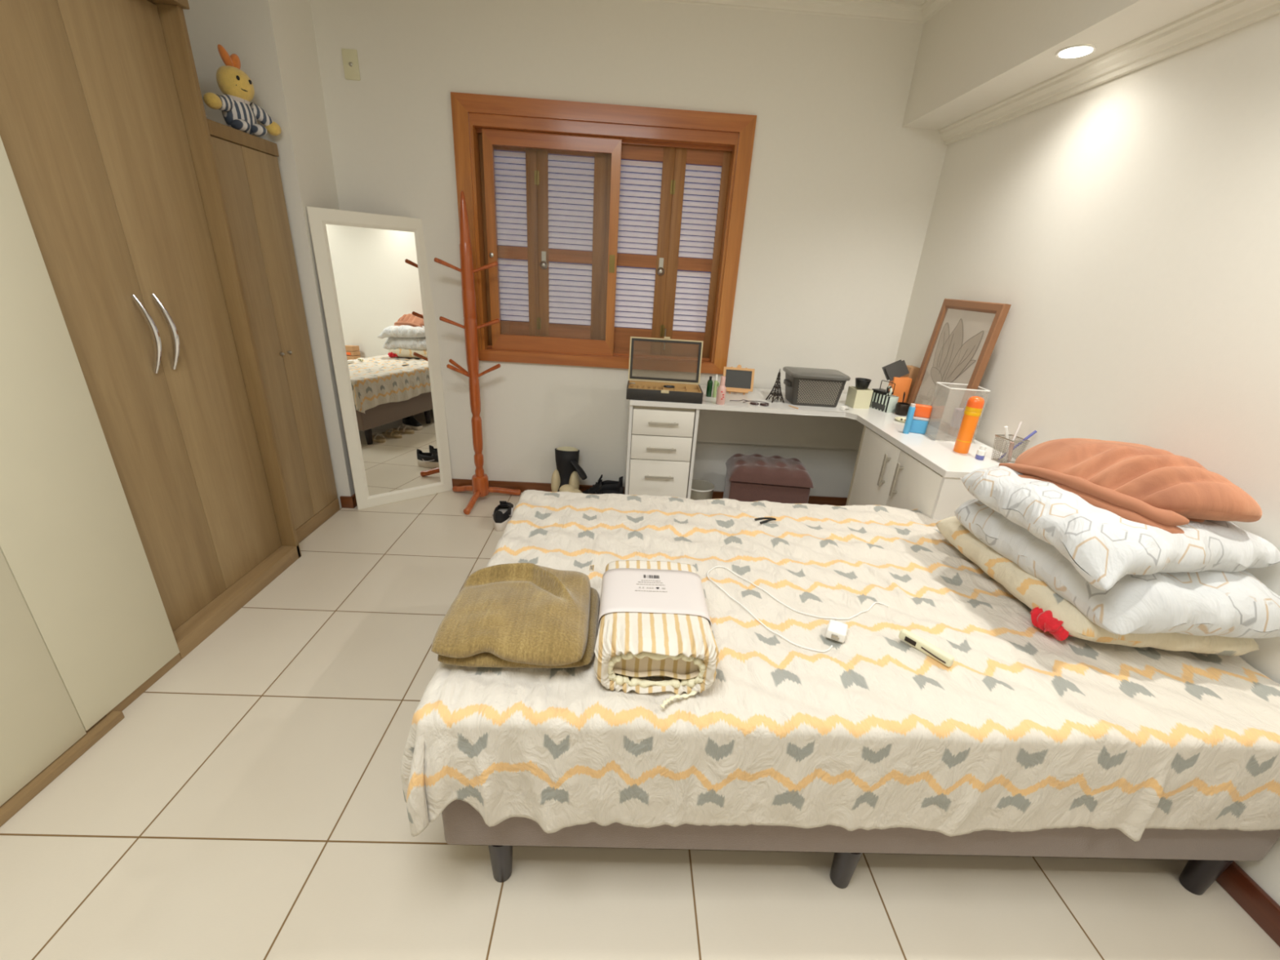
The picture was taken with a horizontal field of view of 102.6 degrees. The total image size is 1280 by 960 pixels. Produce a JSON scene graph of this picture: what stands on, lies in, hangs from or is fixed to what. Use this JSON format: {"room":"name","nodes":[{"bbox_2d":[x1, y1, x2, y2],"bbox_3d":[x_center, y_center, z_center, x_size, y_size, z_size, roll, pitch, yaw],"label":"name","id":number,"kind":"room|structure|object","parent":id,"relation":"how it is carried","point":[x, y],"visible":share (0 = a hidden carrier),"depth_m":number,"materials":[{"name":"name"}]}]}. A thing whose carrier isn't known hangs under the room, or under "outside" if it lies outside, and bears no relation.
{"room":"bedroom","nodes":[
{"label":"bedroom","id":0,"kind":"room"},
{"bbox_2d":[182,0,355,506],"bbox_3d":[-1.942,-0.320,0.664,0.804,2.560,4.837,3,22,-2],"label":"wall","id":1,"kind":"structure","parent":0,"point":[273,42],"depth_m":2.31,"materials":[{"name":"paint"}]},
{"bbox_2d":[339,493,356,508],"bbox_3d":[-1.671,0.066,3.071,0.070,0.070,0.332,3,22,-2],"label":"baseboard","id":2,"kind":"structure","parent":1,"relation":"attached to","point":[346,501],"depth_m":2.92,"materials":[{"name":"brown wood"}]},
{"bbox_2d":[309,0,947,497],"bbox_3d":[-0.031,-1.107,2.905,3.145,2.560,0.160,3,22,-2],"label":"wall","id":3,"kind":"structure","parent":0,"point":[841,195],"depth_m":2.60,"materials":[{"name":"paint"}]},
{"bbox_2d":[341,48,360,80],"bbox_3d":[-1.373,-1.973,2.434,0.072,0.120,0.013,3,22,-2],"label":"wall plate","id":4,"kind":"object","parent":3,"relation":"attached to","point":[350,60],"visible":1,"depth_m":2.43,"materials":[{"name":"beige plastic"}]},
{"bbox_2d":[450,92,756,373],"bbox_3d":[-0.208,-1.276,2.816,1.492,1.273,0.172,3,22,-2],"label":"window","id":5,"kind":"structure","parent":3,"relation":"in","point":[482,125],"depth_m":2.79,"materials":[{"name":"brown wood"}]},
{"bbox_2d":[478,133,538,345],"bbox_3d":[-0.713,-1.284,2.842,0.294,1.084,0.024,3,22,-2],"label":"shutter","id":6,"kind":"object","parent":5,"relation":"attached to","point":[530,326],"depth_m":2.82,"materials":[{"name":"brown wood"}]},
{"bbox_2d":[536,148,611,339],"bbox_3d":[-0.366,-1.267,2.855,0.399,1.084,0.024,3,22,-2],"label":"shutter","id":7,"kind":"object","parent":5,"relation":"attached to","point":[599,240],"depth_m":2.83,"materials":[{"name":"brown wood"}]},
{"bbox_2d":[613,143,675,355],"bbox_3d":[-0.006,-1.250,2.869,0.322,1.084,0.024,3,22,-2],"label":"shutter","id":8,"kind":"object","parent":5,"relation":"attached to","point":[666,156],"depth_m":2.85,"materials":[{"name":"brown wood"}]},
{"bbox_2d":[660,147,731,357],"bbox_3d":[0.300,-1.235,2.881,0.291,1.084,0.024,3,22,-2],"label":"shutter","id":9,"kind":"object","parent":5,"relation":"attached to","point":[681,157],"depth_m":2.85,"materials":[{"name":"brown wood"}]},
{"bbox_2d":[452,478,847,506],"bbox_3d":[-0.104,0.077,3.292,3.105,0.070,0.014,3,22,-2],"label":"baseboard","id":10,"kind":"structure","parent":3,"relation":"attached to","point":[522,486],"depth_m":3.27,"materials":[{"name":"brown wood"}]},
{"bbox_2d":[644,0,923,23],"bbox_3d":[-0.082,-2.234,2.332,2.851,0.050,0.050,3,22,-2],"label":"trim","id":11,"kind":"structure","parent":3,"relation":"attached to","point":[858,9],"depth_m":2.37,"materials":[{"name":"paint"}]},
{"bbox_2d":[921,0,951,23],"bbox_3d":[1.356,-1.294,0.243,0.050,0.050,4.677,3,22,-2],"label":"trim","id":12,"kind":"structure","parent":3,"relation":"attached to","point":[930,8],"depth_m":2.32,"materials":[{"name":"paint"}]},
{"bbox_2d":[0,490,1279,959],"bbox_3d":[-0.375,0.988,1.206,4.100,0.080,5.000,3,22,-2],"label":"floor","id":13,"kind":"structure","parent":0,"point":[249,803],"depth_m":1.25,"materials":[{"name":"tile"}]},
{"bbox_2d":[0,0,301,826],"bbox_3d":[-1.827,-0.097,0.739,0.660,2.105,2.823,3,22,-2],"label":"wardrobe","id":14,"kind":"object","parent":13,"relation":"on","point":[144,502],"visible":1,"depth_m":1.53,"materials":[{"name":"brown wood"}]},
{"bbox_2d":[206,118,339,542],"bbox_3d":[-1.919,-0.574,2.338,0.573,1.775,0.512,3,22,-2],"label":"tall cabinet","id":15,"kind":"object","parent":13,"relation":"on","point":[247,164],"visible":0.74,"depth_m":2.32,"materials":[{"name":"brown wood"}]},
{"bbox_2d":[203,44,281,136],"bbox_3d":[-1.626,-1.567,2.075,0.136,0.304,0.296,10,23,16],"label":"stuffed toy","id":16,"kind":"object","parent":15,"relation":"on","point":[237,87],"visible":0.95,"depth_m":2.06,"materials":[{"name":"yellow fabric"}]},
{"bbox_2d":[306,206,453,509],"bbox_3d":[-1.369,-0.605,2.817,0.544,1.539,0.069,-14,28,-37],"label":"mirror","id":17,"kind":"object","parent":13,"relation":"on","point":[372,269],"visible":0.96,"depth_m":2.77,"materials":[{"name":"white mirror"}]},
{"bbox_2d":[434,190,520,515],"bbox_3d":[-0.911,-0.634,2.791,0.427,1.669,0.363,3,22,-2],"label":"coat rack","id":18,"kind":"object","parent":13,"relation":"on","point":[480,487],"visible":1,"depth_m":2.79,"materials":[{"name":"brown wood"}]},
{"bbox_2d":[491,501,515,531],"bbox_3d":[-0.769,0.171,2.886,0.112,0.122,0.275,2,22,-3],"label":"sneaker","id":19,"kind":"object","parent":13,"relation":"on","point":[502,513],"visible":0.97,"depth_m":2.81,"materials":[{"name":"black fabric"}]},
{"bbox_2d":[551,446,586,492],"bbox_3d":[-0.445,-0.014,3.096,0.192,0.349,0.221,-11,26,-32],"label":"boot","id":20,"kind":"object","parent":13,"relation":"on","point":[566,458],"visible":0.56,"depth_m":3.07,"materials":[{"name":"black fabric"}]},
{"bbox_2d":[559,484,582,493],"bbox_3d":[-0.379,0.128,2.957,0.155,0.195,0.198,-9,25,-29],"label":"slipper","id":21,"kind":"object","parent":13,"relation":"on","point":[566,487],"visible":0.23,"depth_m":2.92,"materials":[{"name":"beige fabric"}]},
{"bbox_2d":[582,474,622,493],"bbox_3d":[-0.241,0.051,3.192,0.275,0.177,0.089,3,22,-2],"label":"sneaker","id":22,"kind":"object","parent":13,"relation":"on","point":[607,485],"visible":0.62,"depth_m":3.17,"materials":[{"name":"black rubber"}]},
{"bbox_2d":[595,484,623,493],"bbox_3d":[-0.234,0.109,3.070,0.275,0.162,0.089,1,22,-5],"label":"sneaker","id":23,"kind":"object","parent":13,"relation":"on","point":[621,489],"visible":0.14,"depth_m":3.06,"materials":[{"name":"black plastic"}]},
{"bbox_2d":[691,480,715,497],"bbox_3d":[0.347,0.128,3.051,0.176,0.212,0.175,3,22,-2],"label":"waste bin","id":24,"kind":"object","parent":13,"relation":"on","point":[713,488],"visible":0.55,"depth_m":2.99,"materials":[{"name":"clear plastic"}]},
{"bbox_2d":[723,453,813,503],"bbox_3d":[0.710,0.083,2.932,0.450,0.427,0.290,5,22,3],"label":"ottoman","id":25,"kind":"object","parent":13,"relation":"on","point":[753,477],"visible":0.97,"depth_m":2.78,"materials":[{"name":"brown fabric"}]},
{"bbox_2d":[725,453,813,488],"bbox_3d":[0.720,-0.072,2.869,0.450,0.092,0.290,5,22,3],"label":"seat cushion","id":26,"kind":"object","parent":25,"relation":"on","point":[754,469],"depth_m":2.76,"materials":[{"name":"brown fabric"}]},
{"bbox_2d":[624,385,1014,519],"bbox_3d":[0.695,0.050,2.581,1.534,0.750,1.307,3,22,-2],"label":"desk","id":27,"kind":"object","parent":13,"relation":"on","point":[893,468],"visible":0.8,"depth_m":2.62,"materials":[{"name":"white paint"}]},
{"bbox_2d":[626,336,703,404],"bbox_3d":[0.132,-0.576,2.646,0.384,0.292,0.255,3,22,-1],"label":"box","id":28,"kind":"object","parent":27,"relation":"on","point":[646,389],"visible":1,"depth_m":2.70,"materials":[{"name":"black leather"}]},
{"bbox_2d":[663,385,674,387],"bbox_3d":[0.151,-0.486,2.668,0.060,0.008,0.036,3,22,-2],"label":"bracelet","id":29,"kind":"object","parent":28,"relation":"in","point":[664,386],"visible":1,"depth_m":2.66,"materials":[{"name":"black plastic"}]},
{"bbox_2d":[706,376,712,396],"bbox_3d":[0.373,-0.500,2.742,0.030,0.108,0.030,3,22,-2],"label":"bottle","id":30,"kind":"object","parent":27,"relation":"on","point":[709,384],"visible":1,"depth_m":2.73,"materials":[{"name":"green glass"}]},
{"bbox_2d":[712,374,719,397],"bbox_3d":[0.406,-0.500,2.728,0.028,0.122,0.027,3,22,-2],"label":"tube","id":31,"kind":"object","parent":27,"relation":"on","point":[716,384],"visible":0.99,"depth_m":2.73,"materials":[{"name":"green plastic"}]},
{"bbox_2d":[715,376,726,404],"bbox_3d":[0.413,-0.453,2.590,0.044,0.140,0.045,3,22,-2],"label":"bottle","id":32,"kind":"object","parent":27,"relation":"on","point":[721,394],"visible":1,"depth_m":2.58,"materials":[{"name":"pink plastic"}]},
{"bbox_2d":[723,364,755,395],"bbox_3d":[0.548,-0.567,2.872,0.170,0.155,0.124,5,22,3],"label":"chalkboard","id":33,"kind":"object","parent":27,"relation":"on","point":[738,380],"visible":0.92,"depth_m":2.85,"materials":[{"name":"brown wood"}]},
{"bbox_2d":[729,399,768,405],"bbox_3d":[0.565,-0.403,2.650,0.202,0.014,0.036,8,22,11],"label":"sunglasses","id":34,"kind":"object","parent":27,"relation":"on","point":[752,402],"visible":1,"depth_m":2.64,"materials":[{"name":"black plastic"}]},
{"bbox_2d":[765,368,784,402],"bbox_3d":[0.729,-0.503,2.720,0.076,0.176,0.076,-2,23,-14],"label":"figurine","id":35,"kind":"object","parent":27,"relation":"on","point":[777,393],"visible":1,"depth_m":2.72,"materials":[{"name":"brown metal"}]},
{"bbox_2d":[782,366,850,407],"bbox_3d":[0.926,-0.498,2.742,0.304,0.170,0.238,4,22,0],"label":"storage basket","id":36,"kind":"object","parent":27,"relation":"on","point":[804,386],"visible":1,"depth_m":2.66,"materials":[{"name":"grey plastic"}]},
{"bbox_2d":[840,405,848,410],"bbox_3d":[1.054,-0.368,2.638,0.036,0.022,0.038,-12,27,-34],"label":"plug adapter","id":37,"kind":"object","parent":27,"relation":"on","point":[842,407],"visible":1,"depth_m":2.63,"materials":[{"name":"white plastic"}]},
{"bbox_2d":[844,386,873,408],"bbox_3d":[1.167,-0.440,2.733,0.090,0.098,0.090,1,22,-8],"label":"pot","id":38,"kind":"object","parent":27,"relation":"on","point":[856,397],"visible":0.91,"depth_m":2.70,"materials":[{"name":"ceramic"}]},
{"bbox_2d":[855,377,871,389],"bbox_3d":[1.178,-0.510,2.715,0.082,0.046,0.081,3,22,-2],"label":"bowl","id":39,"kind":"object","parent":38,"relation":"on","point":[860,383],"visible":1,"depth_m":2.69,"materials":[{"name":"ceramic"}]},
{"bbox_2d":[869,380,898,412],"bbox_3d":[1.286,-0.444,2.692,0.068,0.149,0.128,-5,24,-21],"label":"box","id":40,"kind":"object","parent":27,"relation":"on","point":[880,401],"visible":0.94,"depth_m":2.67,"materials":[{"name":"black plastic"}]},
{"bbox_2d":[885,386,892,395],"bbox_3d":[1.280,-0.458,2.636,0.011,0.052,0.052,3,22,-2],"label":"ring","id":41,"kind":"object","parent":40,"relation":"on","point":[888,387],"visible":1,"depth_m":2.63,"materials":[{"name":"silver metal"}]},
{"bbox_2d":[881,359,911,402],"bbox_3d":[1.353,-0.512,2.733,0.150,0.253,0.062,5,22,4],"label":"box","id":42,"kind":"object","parent":27,"relation":"on","point":[895,371],"visible":0.57,"depth_m":2.71,"materials":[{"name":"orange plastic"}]},
{"bbox_2d":[894,417,906,422],"bbox_3d":[1.291,-0.296,2.502,0.088,0.020,0.088,-2,23,-13],"label":"dish","id":43,"kind":"object","parent":27,"relation":"on","point":[902,420],"visible":0.46,"depth_m":2.51,"materials":[{"name":"beige ceramic"}]},
{"bbox_2d":[894,391,910,416],"bbox_3d":[1.344,-0.391,2.612,0.068,0.118,0.068,3,22,-2],"label":"pot","id":44,"kind":"object","parent":27,"relation":"on","point":[901,408],"visible":0.95,"depth_m":2.60,"materials":[{"name":"black ceramic"}]},
{"bbox_2d":[902,403,915,434],"bbox_3d":[1.196,-0.272,2.276,0.026,0.134,0.026,3,22,-2],"label":"tube","id":45,"kind":"object","parent":27,"relation":"on","point":[912,408],"visible":1,"depth_m":2.27,"materials":[{"name":"blue plastic"}]},
{"bbox_2d":[902,364,919,403],"bbox_3d":[1.455,-0.511,2.798,0.050,0.214,0.085,3,22,-2],"label":"kraft box","id":46,"kind":"object","parent":27,"relation":"on","point":[913,371],"visible":0.32,"depth_m":2.74,"materials":[{"name":"brown cardboard"}]},
{"bbox_2d":[909,403,932,434],"bbox_3d":[1.248,-0.274,2.297,0.082,0.128,0.029,12,23,19],"label":"packet","id":47,"kind":"object","parent":27,"relation":"on","point":[922,415],"visible":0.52,"depth_m":2.28,"materials":[{"name":"blue plastic"}]},
{"bbox_2d":[924,382,990,444],"bbox_3d":[1.367,-0.292,2.224,0.165,0.230,0.129,5,22,3],"label":"acrylic organiser","id":48,"kind":"object","parent":27,"relation":"on","point":[957,415],"visible":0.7,"depth_m":2.21,"materials":[{"name":"clear plastic"}]},
{"bbox_2d":[907,298,1011,436],"bbox_3d":[1.445,-0.534,2.382,0.078,0.567,0.434,3,22,-2],"label":"framed picture","id":49,"kind":"object","parent":27,"relation":"on","point":[965,335],"visible":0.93,"depth_m":2.34,"materials":[{"name":"beige paper"}]},
{"bbox_2d":[930,318,983,406],"bbox_3d":[1.438,-0.525,2.383,0.006,0.429,0.317,8,22,-4],"label":"print","id":50,"kind":"object","parent":49,"relation":"attached to","point":[959,343],"depth_m":2.35,"materials":[{"name":"grey paper"}]},
{"bbox_2d":[953,395,984,453],"bbox_3d":[1.310,-0.220,2.042,0.058,0.227,0.058,3,22,-2],"label":"can","id":51,"kind":"object","parent":27,"relation":"on","point":[975,404],"visible":1,"depth_m":2.02,"materials":[{"name":"orange plastic"}]},
{"bbox_2d":[974,445,986,460],"bbox_3d":[1.329,-0.107,1.997,0.030,0.053,0.030,3,22,-2],"label":"pill bottle","id":52,"kind":"object","parent":27,"relation":"on","point":[981,451],"visible":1,"depth_m":1.99,"materials":[{"name":"white plastic"}]},
{"bbox_2d":[991,434,1030,462],"bbox_3d":[1.421,-0.117,1.978,0.082,0.098,0.082,-2,23,-13],"label":"pencil cup","id":53,"kind":"object","parent":27,"relation":"on","point":[1001,460],"visible":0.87,"depth_m":1.97,"materials":[{"name":"metal"}]},
{"bbox_2d":[1004,426,1008,457],"bbox_3d":[1.411,-0.140,1.972,0.062,0.136,0.011,2,22,-3],"label":"pen","id":54,"kind":"object","parent":53,"relation":"in","point":[1006,428],"visible":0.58,"depth_m":1.96,"materials":[{"name":"white plastic"}]},
{"bbox_2d":[1007,441,1013,462],"bbox_3d":[1.413,-0.106,1.956,0.033,0.085,0.014,-6,24,-22],"label":"marker","id":55,"kind":"object","parent":53,"relation":"in","point":[1012,444],"visible":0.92,"depth_m":1.95,"materials":[{"name":"pink plastic"}]},
{"bbox_2d":[1003,421,1022,461],"bbox_3d":[1.433,-0.147,1.972,0.076,0.151,0.009,-16,29,-40],"label":"pen","id":56,"kind":"object","parent":53,"relation":"in","point":[1020,422],"visible":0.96,"depth_m":1.97,"materials":[{"name":"white plastic"}]},
{"bbox_2d":[998,430,1036,459],"bbox_3d":[1.448,-0.133,1.966,0.096,0.132,0.010,9,23,12],"label":"pen","id":57,"kind":"object","parent":53,"relation":"in","point":[1034,432],"visible":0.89,"depth_m":1.95,"materials":[{"name":"blue plastic"}]},
{"bbox_2d":[441,799,1279,894],"bbox_3d":[0.512,0.628,1.653,1.914,0.355,1.057,3,22,-2],"label":"bed","id":58,"kind":"object","parent":13,"relation":"on","point":[1209,853],"visible":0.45,"depth_m":1.16,"materials":[{"name":"fabric"}]},
{"bbox_2d":[873,0,926,4],"bbox_3d":[-0.218,-1.454,0.215,4.100,0.080,5.000,3,22,-2],"label":"ceiling","id":59,"kind":"structure","parent":0,"point":[912,2],"depth_m":2.34,"materials":[{"name":"paint"}]},
{"bbox_2d":[902,0,1219,129],"bbox_3d":[1.496,-1.097,0.326,0.254,0.460,4.677,3,22,-2],"label":"ceiling soffit","id":60,"kind":"structure","parent":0,"point":[973,55],"depth_m":1.90,"materials":[{"name":"paint"}]},
{"bbox_2d":[1055,44,1096,58],"bbox_3d":[1.421,-1.397,1.673,0.106,0.004,0.105,3,22,-2],"label":"recessed light","id":61,"kind":"object","parent":60,"relation":"attached to","point":[1077,51],"visible":1,"depth_m":1.67,"materials":[{"name":"white plastic"}]},
{"bbox_2d":[895,13,1279,905],"bbox_3d":[1.619,-0.147,0.802,0.120,2.560,4.837,3,22,-2],"label":"wall","id":62,"kind":"structure","parent":0,"point":[1128,224],"depth_m":1.58,"materials":[{"name":"paint"}]},
{"bbox_2d":[937,0,1279,145],"bbox_3d":[1.574,-0.852,0.428,0.066,0.062,4.677,3,22,-2],"label":"trim","id":63,"kind":"structure","parent":62,"relation":"attached to","point":[1220,18],"depth_m":1.63,"materials":[{"name":"paint"}]},
{"bbox_2d":[1215,861,1279,946],"bbox_3d":[1.478,1.031,1.185,0.016,0.075,4.663,3,22,-2],"label":"baseboard","id":64,"kind":"structure","parent":62,"relation":"attached to","point":[1263,909],"depth_m":1.23,"materials":[{"name":"brown wood"}]},
{"bbox_3d":[0.529,0.384,1.554,1.892,0.170,1.033,3,22,-2],"label":"mattress","id":65,"kind":"object","parent":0,"visible":0},
{"bbox_2d":[400,489,1279,841],"bbox_3d":[0.496,0.411,1.542,1.974,0.292,1.189,3,22,-2],"label":"bedspread","id":66,"kind":"object","parent":65,"relation":"on","point":[1027,729],"visible":0.77,"depth_m":1.07,"materials":[{"name":"white fabric"}]},
{"bbox_2d":[431,562,599,668],"bbox_3d":[-0.267,0.298,1.194,0.343,0.113,0.352,3,22,-2],"label":"folded blanket","id":67,"kind":"object","parent":66,"relation":"on","point":[522,615],"visible":0.99,"depth_m":1.10,"materials":[{"name":"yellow fabric"}]},
{"bbox_2d":[593,560,719,694],"bbox_3d":[0.031,0.322,1.188,0.257,0.125,0.346,3,22,-2],"label":"sheet","id":68,"kind":"object","parent":66,"relation":"on","point":[654,619],"visible":1,"depth_m":1.07,"materials":[{"name":"fabric"}]},
{"bbox_2d":[659,690,696,708],"bbox_3d":[0.076,0.438,1.031,0.083,0.010,0.019,-8,25,-27],"label":"tie","id":69,"kind":"object","parent":66,"relation":"on","point":[692,692],"visible":1,"depth_m":1.03,"materials":[{"name":"beige fabric"}]},
{"bbox_2d":[754,517,776,524],"bbox_3d":[0.448,0.140,1.827,0.072,0.010,0.037,-8,25,-26],"label":"hair clip","id":70,"kind":"object","parent":66,"relation":"on","point":[769,519],"visible":1,"depth_m":1.82,"materials":[{"name":"black plastic"}]},
{"bbox_2d":[706,565,888,652],"bbox_3d":[0.400,0.343,1.341,0.494,0.018,0.277,10,23,16],"label":"charging cable","id":71,"kind":"object","parent":66,"relation":"on","point":[718,586],"visible":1,"depth_m":1.34,"materials":[{"name":"white plastic"}]},
{"bbox_2d":[825,619,848,642],"bbox_3d":[0.482,0.366,1.255,0.044,0.026,0.070,14,24,24],"label":"plug","id":72,"kind":"object","parent":66,"relation":"on","point":[836,630],"visible":1,"depth_m":1.24,"materials":[{"name":"white plastic"}]},
{"bbox_2d":[898,628,954,666],"bbox_3d":[0.674,0.396,1.212,0.022,0.026,0.124,-12,27,-34],"label":"remote control","id":73,"kind":"object","parent":66,"relation":"on","point":[906,636],"visible":1,"depth_m":1.20,"materials":[{"name":"beige plastic"}]},
{"bbox_2d":[1030,607,1078,640],"bbox_3d":[1.066,0.358,1.316,0.102,0.064,0.133,19,27,33],"label":"scrunchie","id":74,"kind":"object","parent":66,"relation":"on","point":[1045,621],"visible":0.64,"depth_m":1.29,"materials":[{"name":"red fabric"}]},
{"bbox_2d":[935,515,1259,656],"bbox_3d":[1.253,0.269,1.500,0.470,0.111,0.662,3,22,-2],"label":"pillow","id":75,"kind":"object","parent":66,"relation":"on","point":[1032,591],"visible":0.26,"depth_m":1.29,"materials":[{"name":"beige fabric"}]},
{"bbox_2d":[954,498,1279,638],"bbox_3d":[1.251,0.196,1.410,0.487,0.176,0.630,3,22,-2],"label":"pillow","id":76,"kind":"object","parent":75,"relation":"on","point":[1238,604],"visible":0.56,"depth_m":1.17,"materials":[{"name":"white fabric"}]},
{"bbox_2d":[960,462,1279,591],"bbox_3d":[1.236,0.085,1.389,0.522,0.145,0.610,3,22,-2],"label":"pillow","id":77,"kind":"object","parent":76,"relation":"on","point":[1104,546],"visible":0.69,"depth_m":1.18,"materials":[{"name":"white fabric"}]},
{"bbox_2d":[999,438,1262,533],"bbox_3d":[1.284,-0.009,1.363,0.422,0.165,0.470,3,22,-2],"label":"pillow","id":78,"kind":"object","parent":77,"relation":"on","point":[1160,488],"visible":0.91,"depth_m":1.25,"materials":[{"name":"orange fabric"}]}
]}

